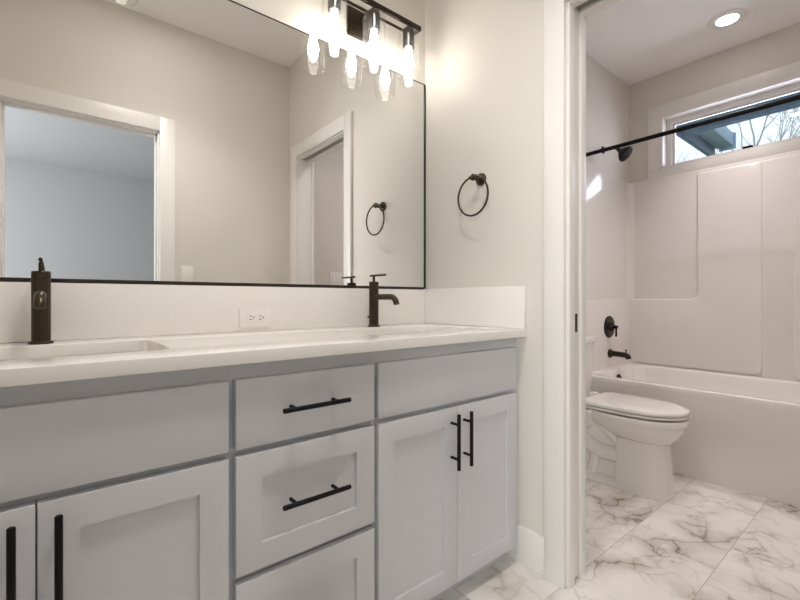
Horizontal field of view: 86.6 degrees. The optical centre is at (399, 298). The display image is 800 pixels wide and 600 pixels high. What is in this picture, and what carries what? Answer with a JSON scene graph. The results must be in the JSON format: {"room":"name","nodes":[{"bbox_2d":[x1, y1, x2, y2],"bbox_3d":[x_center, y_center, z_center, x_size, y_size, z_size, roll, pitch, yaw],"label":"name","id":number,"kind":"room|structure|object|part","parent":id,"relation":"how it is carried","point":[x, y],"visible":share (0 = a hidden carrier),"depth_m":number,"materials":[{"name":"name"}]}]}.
{"room":"bathroom","nodes":[
{"label":"bathroom","id":0,"kind":"room"},
{"bbox_2d":[232,0,628,182],"bbox_3d":[0.300,-0.377,2.268,4.340,2.785,0.142,0,0,-39],"label":"wall","id":1,"kind":"structure","parent":0,"point":[312,17],"depth_m":2.02,"materials":[{"name":"white paint"}]},
{"bbox_2d":[0,282,424,342],"bbox_3d":[-0.575,0.035,1.474,1.778,0.158,0.019,0,0,-39],"label":"backsplash","id":2,"kind":"structure","parent":1,"relation":"attached to","point":[78,310],"depth_m":1.35,"materials":[{"name":"white stone"}]},
{"bbox_2d":[239,307,270,327],"bbox_3d":[-0.514,0.066,1.507,0.114,0.070,0.007,0,0,-39],"label":"outlet","id":3,"kind":"object","parent":2,"relation":"attached to","point":[248,317],"visible":1,"depth_m":1.50,"materials":[{"name":"white plastic"}]},
{"bbox_2d":[246,313,264,321],"bbox_3d":[-0.513,0.066,1.505,0.068,0.033,0.003,0,0,-39],"label":"receptacle","id":4,"kind":"object","parent":3,"relation":"attached to","point":[250,317],"depth_m":1.50,"materials":[{"name":"white plastic"}]},
{"bbox_2d":[0,0,425,289],"bbox_3d":[-0.570,-0.540,1.484,1.789,0.991,0.012,0,0,-39],"label":"vanity mirror","id":5,"kind":"object","parent":1,"relation":"attached to","point":[152,142],"visible":0.94,"depth_m":1.40,"materials":[{"name":"silver mirror"}]},
{"bbox_3d":[-0.570,-0.051,1.484,1.789,0.011,0.011,0,0,-39],"label":"frame","id":6,"kind":"part","parent":5,"relation":"part of","materials":[{"name":"black metal"}]},
{"bbox_3d":[-0.571,-1.034,1.486,1.789,0.004,0.008,0,0,-39],"label":"frame","id":7,"kind":"part","parent":5,"relation":"part of","materials":[{"name":"black metal"}]},
{"bbox_3d":[0.119,-0.544,2.049,0.007,0.976,0.009,0,0,-39],"label":"frame","id":8,"kind":"part","parent":5,"relation":"part of","materials":[{"name":"metal"}]},
{"bbox_2d":[328,0,420,75],"bbox_3d":[-0.121,-1.089,1.769,0.476,0.272,0.140,0,0,-39],"label":"vanity light","id":9,"kind":"object","parent":1,"relation":"attached to","point":[365,27],"visible":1,"depth_m":1.77,"materials":[{"name":"brown metal"}]},
{"bbox_2d":[328,0,340,14],"bbox_3d":[-0.252,-1.149,1.633,0.051,0.085,0.051,0,0,-39],"label":"socket","id":10,"kind":"object","parent":9,"relation":"attached to","point":[334,6],"depth_m":1.62,"materials":[{"name":"metal"}]},
{"bbox_3d":[-0.252,-1.047,1.633,0.045,0.122,0.045,0,0,-39],"label":"bulb","id":11,"kind":"part","parent":9,"relation":"part of","materials":[{"name":"white glass"}]},
{"bbox_3d":[-0.138,-1.186,1.789,0.028,0.024,0.052,0,0,-39],"label":"arm","id":12,"kind":"part","parent":9,"relation":"part of","materials":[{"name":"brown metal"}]},
{"bbox_2d":[368,10,379,33],"bbox_3d":[-0.107,-1.149,1.752,0.051,0.085,0.051,0,0,-39],"label":"socket","id":13,"kind":"object","parent":9,"relation":"attached to","point":[373,15],"depth_m":1.73,"materials":[{"name":"metal"}]},
{"bbox_3d":[-0.107,-1.047,1.752,0.045,0.122,0.045,0,0,-39],"label":"bulb","id":14,"kind":"part","parent":9,"relation":"part of","materials":[{"name":"white glass"}]},
{"bbox_2d":[403,28,413,49],"bbox_3d":[0.038,-1.149,1.871,0.051,0.085,0.051,0,0,-39],"label":"socket","id":15,"kind":"object","parent":9,"relation":"attached to","point":[408,33],"depth_m":1.85,"materials":[{"name":"metal"}]},
{"bbox_3d":[0.038,-1.047,1.871,0.045,0.122,0.045,0,0,-39],"label":"bulb","id":16,"kind":"part","parent":9,"relation":"part of","materials":[{"name":"white glass"}]},
{"bbox_2d":[601,146,632,161],"bbox_3d":[1.585,-1.068,3.095,0.116,0.146,0.206,0,0,-39],"label":"fitting","id":17,"kind":"object","parent":1,"relation":"attached to","point":[624,153],"visible":0.77,"depth_m":3.04,"materials":[{"name":"brown metal"}]},
{"bbox_2d":[586,94,799,156],"bbox_3d":[1.731,-0.990,2.362,0.060,0.060,1.525,0,0,-39],"label":"shower rod","id":18,"kind":"object","parent":1,"relation":"attached to","point":[797,97],"visible":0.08,"depth_m":2.39,"materials":[{"name":"black metal"}]},
{"bbox_2d":[425,0,596,535],"bbox_3d":[0.658,-0.377,1.497,0.117,2.785,1.548,0,0,-39],"label":"wall","id":19,"kind":"structure","parent":0,"point":[484,59],"depth_m":1.72,"materials":[{"name":"white paint"}]},
{"bbox_2d":[457,173,488,216],"bbox_3d":[0.320,-0.435,1.770,0.060,0.189,0.168,0,0,-39],"label":"towel ring","id":20,"kind":"object","parent":19,"relation":"attached to","point":[480,179],"visible":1,"depth_m":1.76,"materials":[{"name":"brown metal"}]},
{"bbox_3d":[0.321,-0.504,1.770,0.058,0.052,0.052,0,0,-39],"label":"post","id":21,"kind":"part","parent":20,"relation":"part of","materials":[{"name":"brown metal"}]},
{"bbox_2d":[507,523,543,575],"bbox_3d":[0.479,0.944,1.613,0.012,0.143,0.166,0,0,-39],"label":"baseboard","id":22,"kind":"structure","parent":19,"relation":"attached to","point":[529,550],"depth_m":1.59,"materials":[{"name":"white paint"}]},
{"bbox_2d":[575,6,577,576],"bbox_3d":[0.428,-0.042,1.781,0.034,2.086,0.656,0,0,-39],"label":"door","id":23,"kind":"structure","parent":19,"relation":"in","point":[576,8],"depth_m":1.53,"materials":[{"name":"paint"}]},
{"bbox_3d":[0.634,0.086,1.530,0.015,0.066,0.006,0,0,-39],"label":"edge pull","id":24,"kind":"part","parent":23,"relation":"part of","materials":[{"name":"brown metal"}]},
{"bbox_2d":[544,0,619,588],"bbox_3d":[0.842,-0.058,1.273,0.153,2.146,0.820,0,0,-39],"label":"door frame","id":25,"kind":"structure","parent":19,"relation":"attached to","point":[554,10],"depth_m":1.51,"materials":[{"name":"white paint"}]},
{"bbox_2d":[438,472,799,599],"bbox_3d":[0.821,1.065,1.632,4.340,0.100,1.785,0,0,-39],"label":"floor","id":26,"kind":"structure","parent":0,"point":[709,541],"depth_m":1.69,"materials":[{"name":"stone"}]},
{"bbox_2d":[0,366,228,599],"bbox_3d":[-0.803,0.580,0.919,0.694,0.871,0.583,0,0,-39],"label":"base cabinet","id":27,"kind":"object","parent":26,"relation":"on","point":[117,487],"visible":0.94,"depth_m":0.81,"materials":[{"name":"grey paint"}]},
{"bbox_3d":[-0.642,0.462,0.701,0.012,0.180,0.040,0,0,-39],"label":"handle","id":28,"kind":"part","parent":27,"relation":"part of","materials":[{"name":"black metal"}]},
{"bbox_3d":[-0.763,0.649,0.640,0.323,0.585,0.020,0,0,-39],"label":"door","id":29,"kind":"part","parent":27,"relation":"part of","materials":[{"name":"grey paint"}]},
{"bbox_3d":[-0.595,0.462,0.739,0.012,0.180,0.040,0,0,-39],"label":"handle","id":30,"kind":"part","parent":27,"relation":"part of","materials":[{"name":"black metal"}]},
{"bbox_3d":[-0.511,0.649,0.846,0.323,0.585,0.020,0,0,-39],"label":"door","id":31,"kind":"part","parent":27,"relation":"part of","materials":[{"name":"grey paint"}]},
{"bbox_2d":[0,323,526,387],"bbox_3d":[-0.393,0.129,1.267,1.798,0.030,0.571,0,0,-39],"label":"countertop","id":32,"kind":"structure","parent":27,"relation":"on","point":[161,353],"depth_m":1.06,"materials":[{"name":"white stone"}]},
{"bbox_2d":[28,257,53,344],"bbox_3d":[-0.883,0.007,1.042,0.052,0.215,0.203,0,0,-39],"label":"faucet","id":33,"kind":"object","parent":32,"relation":"on","point":[40,279],"visible":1,"depth_m":1.07,"materials":[{"name":"brown metal"}]},
{"bbox_3d":[-0.866,0.003,1.021,0.023,0.045,0.149,0,0,-39],"label":"spout","id":34,"kind":"part","parent":33,"relation":"part of","materials":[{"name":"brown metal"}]},
{"bbox_3d":[-0.920,-0.082,1.087,0.012,0.024,0.012,0,0,-39],"label":"lever stem","id":35,"kind":"part","parent":33,"relation":"part of","materials":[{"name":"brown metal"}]},
{"bbox_2d":[368,274,398,326],"bbox_3d":[-0.070,0.007,1.707,0.052,0.215,0.203,0,0,-39],"label":"faucet","id":36,"kind":"object","parent":32,"relation":"on","point":[374,296],"visible":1,"depth_m":1.73,"materials":[{"name":"brown metal"}]},
{"bbox_3d":[-0.091,-0.096,1.732,0.008,0.008,0.102,0,0,-39],"label":"lever","id":37,"kind":"part","parent":36,"relation":"part of","materials":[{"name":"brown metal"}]},
{"bbox_3d":[-0.053,0.003,1.686,0.023,0.045,0.149,0,0,-39],"label":"spout","id":38,"kind":"part","parent":36,"relation":"part of","materials":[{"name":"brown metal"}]},
{"bbox_2d":[424,286,526,328],"bbox_3d":[0.295,0.033,1.830,0.020,0.163,0.571,0,0,-39],"label":"side splash","id":39,"kind":"object","parent":32,"relation":"on","point":[503,307],"visible":0.84,"depth_m":1.77,"materials":[{"name":"white stone"}]},
{"bbox_2d":[228,352,373,599],"bbox_3d":[-0.379,0.580,1.266,0.400,0.871,0.583,0,0,-39],"label":"base cabinet","id":40,"kind":"object","parent":26,"relation":"on","point":[301,452],"visible":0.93,"depth_m":1.06,"materials":[{"name":"grey paint"}]},
{"bbox_3d":[-0.226,0.794,1.080,0.383,0.296,0.020,0,0,-39],"label":"drawer","id":41,"kind":"part","parent":40,"relation":"part of","materials":[{"name":"grey paint"}]},
{"bbox_3d":[-0.226,0.493,1.080,0.383,0.272,0.020,0,0,-39],"label":"drawer","id":42,"kind":"part","parent":40,"relation":"part of","materials":[{"name":"grey paint"}]},
{"bbox_3d":[-0.227,0.262,1.082,0.383,0.158,0.024,0,0,-39],"label":"drawer","id":43,"kind":"part","parent":40,"relation":"part of","materials":[{"name":"grey paint"}]},
{"bbox_3d":[-0.209,0.488,1.055,0.184,0.012,0.040,0,0,-39],"label":"handle","id":44,"kind":"part","parent":40,"relation":"part of","materials":[{"name":"black metal"}]},
{"bbox_3d":[-0.209,0.262,1.055,0.184,0.012,0.040,0,0,-39],"label":"handle","id":45,"kind":"part","parent":40,"relation":"part of","materials":[{"name":"black metal"}]},
{"bbox_2d":[372,338,516,599],"bbox_3d":[0.042,0.580,1.611,0.688,0.871,0.583,0,0,-39],"label":"base cabinet","id":46,"kind":"object","parent":26,"relation":"on","point":[444,422],"visible":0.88,"depth_m":1.37,"materials":[{"name":"grey paint"}]},
{"bbox_3d":[0.059,0.649,1.313,0.325,0.585,0.020,0,0,-39],"label":"door","id":47,"kind":"part","parent":46,"relation":"part of","materials":[{"name":"grey paint"}]},
{"bbox_3d":[0.181,0.462,1.374,0.012,0.180,0.040,0,0,-39],"label":"handle","id":48,"kind":"part","parent":46,"relation":"part of","materials":[{"name":"black metal"}]},
{"bbox_3d":[0.228,0.462,1.413,0.012,0.180,0.040,0,0,-39],"label":"handle","id":49,"kind":"part","parent":46,"relation":"part of","materials":[{"name":"black metal"}]},
{"bbox_3d":[0.312,0.649,1.521,0.326,0.585,0.020,0,0,-39],"label":"door","id":50,"kind":"part","parent":46,"relation":"part of","materials":[{"name":"grey paint"}]},
{"bbox_2d":[586,336,689,500],"bbox_3d":[1.195,0.625,2.409,0.422,0.780,0.766,0,0,-39],"label":"toilet","id":51,"kind":"object","parent":26,"relation":"on","point":[629,438],"visible":0.73,"depth_m":2.21,"materials":[{"name":"white ceramic"}]},
{"bbox_3d":[1.019,0.443,2.624,0.400,0.339,0.194,0,0,-39],"label":"tank","id":52,"kind":"part","parent":51,"relation":"part of","materials":[{"name":"white ceramic"}]},
{"bbox_3d":[1.021,0.254,2.621,0.422,0.037,0.217,0,0,-39],"label":"tank lid","id":53,"kind":"part","parent":51,"relation":"part of","materials":[{"name":"white ceramic"}]},
{"bbox_3d":[1.282,0.595,2.303,0.358,0.015,0.485,0,0,-39],"label":"seat","id":54,"kind":"part","parent":51,"relation":"part of","materials":[{"name":"white ceramic"}]},
{"bbox_3d":[1.282,0.572,2.303,0.362,0.027,0.492,0,0,-39],"label":"lid","id":55,"kind":"part","parent":51,"relation":"part of","materials":[{"name":"white ceramic"}]},
{"bbox_2d":[586,150,799,506],"bbox_3d":[2.030,0.041,2.607,0.832,1.948,1.524,0,0,-39],"label":"bathtub","id":56,"kind":"object","parent":26,"relation":"on","point":[697,273],"visible":0.78,"depth_m":2.90,"materials":[{"name":"white plastic"}]},
{"bbox_2d":[604,316,617,337],"bbox_3d":[1.587,0.209,3.156,0.166,0.166,0.062,0,0,-39],"label":"shower valve","id":57,"kind":"object","parent":56,"relation":"attached to","point":[610,327],"visible":1,"depth_m":3.15,"materials":[{"name":"brown metal"}]},
{"bbox_3d":[1.596,0.238,3.144,0.026,0.084,0.032,0,0,-39],"label":"lever","id":58,"kind":"part","parent":57,"relation":"part of","materials":[{"name":"black metal"}]},
{"bbox_2d":[608,349,631,359],"bbox_3d":[1.624,0.406,3.126,0.068,0.075,0.156,0,0,-39],"label":"tub spout","id":59,"kind":"object","parent":56,"relation":"attached to","point":[611,353],"visible":1,"depth_m":3.12,"materials":[{"name":"brown metal"}]},
{"bbox_2d":[590,363,799,506],"bbox_3d":[2.030,0.765,2.607,0.832,0.500,1.524,0,0,-39],"label":"tub","id":60,"kind":"object","parent":56,"relation":"in","point":[743,432],"depth_m":2.34,"materials":[{"name":"white plastic"}]},
{"bbox_2d":[586,0,799,85],"bbox_3d":[1.578,-1.805,2.253,2.382,0.130,1.785,0,0,-39],"label":"ceiling","id":61,"kind":"structure","parent":0,"point":[636,41],"depth_m":2.75,"materials":[{"name":"paint"}]},
{"bbox_2d":[708,8,747,29],"bbox_3d":[2.035,-1.736,2.637,0.200,0.008,0.200,0,0,-39],"label":"recessed light","id":62,"kind":"object","parent":61,"relation":"in","point":[728,18],"visible":1,"depth_m":2.62,"materials":[{"name":"white plastic"}]},
{"bbox_2d":[629,23,799,182],"bbox_3d":[2.414,-0.362,2.922,0.160,2.755,1.526,0,0,-39],"label":"wall","id":63,"kind":"structure","parent":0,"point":[780,48],"depth_m":3.08,"materials":[{"name":"white paint"}]},
{"bbox_2d":[648,61,799,179],"bbox_3d":[2.409,-1.211,2.913,0.180,0.561,1.237,0,0,-39],"label":"window","id":64,"kind":"structure","parent":63,"relation":"attached to","point":[784,80],"depth_m":3.01,"materials":[{"name":"white paint"}]},
{"bbox_3d":[2.414,-1.201,2.916,0.020,0.373,1.029,0,0,-39],"label":"sash","id":65,"kind":"part","parent":64,"relation":"part of","materials":[{"name":"white plastic"}]},
{"bbox_3d":[2.429,-1.201,2.929,0.021,0.377,1.033,0,0,-39],"label":"frame","id":66,"kind":"part","parent":64,"relation":"part of","materials":[{"name":"white plastic"}]},
{"bbox_2d":[676,92,799,155],"bbox_3d":[3.860,-1.537,2.422,1.434,0.215,3.825,0,0,-39],"label":"roof overhang","id":67,"kind":"object","parent":63,"relation":"attached to","point":[708,138],"visible":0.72,"depth_m":3.67,"materials":[{"name":"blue wood"}]},
{"label":"outside","id":68,"kind":"structure","parent":0,"visible":0},
{"bbox_3d":[12.655,1.440,12.324,27.600,0.150,40.000,0,0,-39],"label":"ground","id":69,"kind":"structure","parent":68,"visible":0},
{"bbox_2d":[676,107,799,162],"bbox_3d":[6.406,-1.857,8.430,5.014,6.458,5.566,0,0,34],"label":"bare tree","id":70,"kind":"object","parent":69,"relation":"on","point":[794,109],"visible":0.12,"depth_m":7.19,"materials":[{"name":"grey plant"}]}
]}

